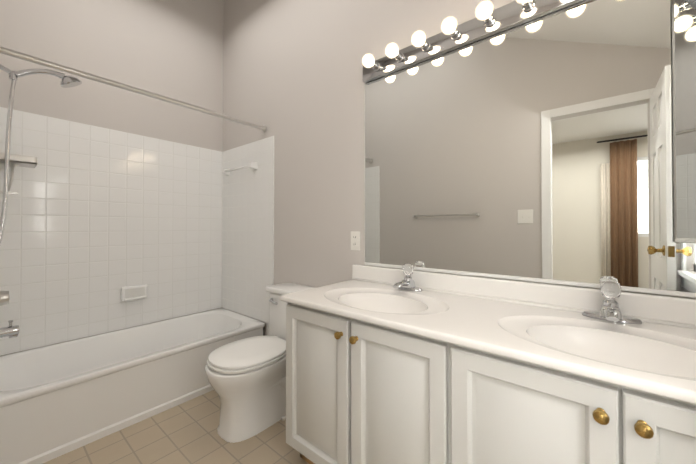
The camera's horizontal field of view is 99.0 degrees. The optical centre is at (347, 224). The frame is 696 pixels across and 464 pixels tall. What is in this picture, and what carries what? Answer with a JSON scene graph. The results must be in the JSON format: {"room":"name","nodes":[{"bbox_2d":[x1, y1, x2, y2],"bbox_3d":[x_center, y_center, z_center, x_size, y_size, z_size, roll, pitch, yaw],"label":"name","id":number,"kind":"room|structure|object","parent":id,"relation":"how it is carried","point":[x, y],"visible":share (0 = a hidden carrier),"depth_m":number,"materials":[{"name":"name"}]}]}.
{"room":"bathroom","nodes":[
{"label":"bathroom","id":0,"kind":"room"},
{"bbox_2d":[0,0,223,355],"bbox_3d":[-1.737,-0.893,2.324,0.100,4.100,1.730,0,-1,39],"label":"wall","id":1,"kind":"structure","parent":0,"point":[172,49],"depth_m":2.28,"materials":[{"name":"grey paint"}]},
{"bbox_2d":[0,107,222,355],"bbox_3d":[-1.695,0.045,2.281,0.008,1.498,1.530,0,-1,39],"label":"wall tile","id":2,"kind":"structure","parent":1,"relation":"attached to","point":[97,219],"depth_m":2.16,"materials":[{"name":"white tile"}]},
{"bbox_2d":[121,284,146,301],"bbox_3d":[-1.645,0.532,2.294,0.046,0.110,0.170,0,-1,39],"label":"soap dish","id":3,"kind":"object","parent":2,"relation":"attached to","point":[131,293],"visible":1,"depth_m":2.28,"materials":[{"name":"white ceramic"}]},
{"bbox_2d":[43,390,308,463],"bbox_3d":[-0.454,1.172,1.252,3.220,0.050,1.530,0,-1,39],"label":"floor","id":4,"kind":"structure","parent":0,"point":[185,433],"depth_m":1.55,"materials":[{"name":"tile"}]},
{"bbox_2d":[0,308,264,463],"bbox_3d":[-1.416,0.974,2.044,0.710,0.360,1.510,0,-1,39],"label":"bathtub","id":5,"kind":"object","parent":4,"relation":"on","point":[58,399],"visible":0.85,"depth_m":1.78,"materials":[{"name":"white ceramic"}]},
{"bbox_2d":[205,283,315,442],"bbox_3d":[-0.502,0.791,1.819,0.426,0.722,0.700,0,-1,39],"label":"toilet","id":6,"kind":"object","parent":4,"relation":"on","point":[246,377],"visible":0.83,"depth_m":1.64,"materials":[{"name":"white ceramic"}]},
{"bbox_2d":[279,263,695,463],"bbox_3d":[0.469,0.672,1.104,1.592,0.948,0.584,0,-1,39],"label":"bathroom vanity","id":7,"kind":"object","parent":4,"relation":"on","point":[407,364],"visible":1,"depth_m":0.97,"materials":[{"name":"white paint"}]},
{"bbox_2d":[279,280,695,404],"bbox_3d":[0.473,0.410,1.112,1.592,0.155,0.571,0,-1,39],"label":"countertop","id":8,"kind":"structure","parent":7,"relation":"on","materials":[{"name":"white stone"}]},
{"bbox_2d":[393,263,421,291],"bbox_3d":[0.276,0.268,1.487,0.156,0.133,0.159,0,-1,39],"label":"faucet","id":9,"kind":"object","parent":8,"relation":"on","point":[406,285],"depth_m":1.50,"materials":[{"name":"silver metal"}]},
{"bbox_2d":[582,281,641,323],"bbox_3d":[0.878,0.264,0.992,0.156,0.133,0.159,0,-1,39],"label":"faucet","id":10,"kind":"object","parent":8,"relation":"on","point":[610,313],"depth_m":1.01,"materials":[{"name":"silver metal"}]},
{"bbox_2d":[223,0,695,335],"bbox_3d":[0.102,-0.897,1.868,3.320,4.100,0.100,0,-1,39],"label":"wall","id":11,"kind":"structure","parent":0,"point":[293,83],"depth_m":2.08,"materials":[{"name":"grey paint"}]},
{"bbox_2d":[222,136,273,335],"bbox_3d":[-0.899,0.230,2.611,0.802,1.860,0.008,0,-1,39],"label":"wall tile","id":12,"kind":"structure","parent":11,"relation":"attached to","point":[247,236],"depth_m":2.57,"materials":[{"name":"white tile"}]},
{"bbox_2d":[222,162,256,175],"bbox_3d":[-0.973,-0.490,2.636,0.504,0.064,0.056,0,-1,39],"label":"towel bar","id":13,"kind":"object","parent":12,"relation":"attached to","point":[251,166],"visible":0.98,"depth_m":2.56,"materials":[{"name":"white ceramic"}]},
{"bbox_2d":[351,231,359,249],"bbox_3d":[0.045,0.102,1.834,0.072,0.116,0.010,0,-1,39],"label":"electrical outlet plate","id":14,"kind":"object","parent":11,"relation":"attached to","point":[355,240],"visible":1,"depth_m":1.83,"materials":[{"name":"white plastic"}]},
{"bbox_2d":[362,0,586,83],"bbox_3d":[0.534,-0.898,1.343,1.235,0.097,0.157,0,-1,39],"label":"vanity light","id":15,"kind":"object","parent":11,"relation":"attached to","point":[486,22],"visible":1,"depth_m":1.38,"materials":[{"name":"silver metal"}]},
{"bbox_2d":[351,264,695,328],"bbox_3d":[0.549,0.355,1.204,1.592,0.224,0.333,0,-1,39],"label":"backsplash","id":16,"kind":"structure","parent":11,"relation":"attached to","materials":[{"name":"white stone"}]},
{"bbox_2d":[364,0,695,297],"bbox_3d":[0.684,-0.304,1.310,1.510,1.086,0.012,0,-1,39],"label":"mirror","id":17,"kind":"object","parent":11,"relation":"attached to","point":[539,150],"visible":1,"depth_m":1.22,"materials":[{"name":"silver glass"}]},
{"bbox_2d":[672,0,695,242],"bbox_3d":[1.045,-0.485,0.755,0.246,1.085,0.384,0,-1,39],"label":"upper cabinet","id":18,"kind":"object","parent":11,"relation":"attached to","point":[684,79],"visible":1,"depth_m":0.94,"materials":[{"name":"silver glass"}]},
{"bbox_3d":[-0.933,-0.908,0.609,3.320,4.100,0.100,0,-1,39],"label":"wall","id":19,"kind":"structure","parent":0,"visible":0},
{"bbox_2d":[0,152,37,194],"bbox_3d":[-1.913,-0.274,1.648,0.160,0.220,0.253,0,-1,39],"label":"caddy shelf","id":20,"kind":"object","parent":19,"relation":"attached to","point":[23,161],"visible":0.94,"depth_m":1.64,"materials":[{"name":"silver metal"}]},
{"bbox_2d":[0,46,265,131],"bbox_3d":[-1.165,-0.787,1.853,0.054,0.054,1.512,0,-1,39],"label":"shower rod","id":21,"kind":"object","parent":19,"relation":"attached to","point":[25,57],"visible":1,"depth_m":1.67,"materials":[{"name":"silver metal"}]},
{"bbox_3d":[-1.865,0.219,1.435,0.802,1.860,0.008,0,-1,39],"label":"wall tile","id":22,"kind":"structure","parent":19,"relation":"attached to","visible":0},
{"bbox_2d":[0,291,9,305],"bbox_3d":[-1.852,0.390,1.527,0.170,0.170,0.152,0,-1,39],"label":"shower valve","id":23,"kind":"object","parent":22,"relation":"attached to","point":[4,297],"visible":1,"depth_m":1.55,"materials":[{"name":"silver metal"}]},
{"bbox_2d":[0,320,19,337],"bbox_3d":[-1.840,0.558,1.540,0.060,0.093,0.190,0,-1,39],"label":"tub spout","id":24,"kind":"object","parent":22,"relation":"attached to","point":[10,331],"visible":1,"depth_m":1.58,"materials":[{"name":"silver metal"}]},
{"bbox_2d":[0,64,81,243],"bbox_3d":[-1.739,-0.349,1.619,0.124,1.056,0.428,0,-1,39],"label":"shower head","id":25,"kind":"object","parent":22,"relation":"attached to","point":[68,81],"visible":1,"depth_m":1.58}
]}

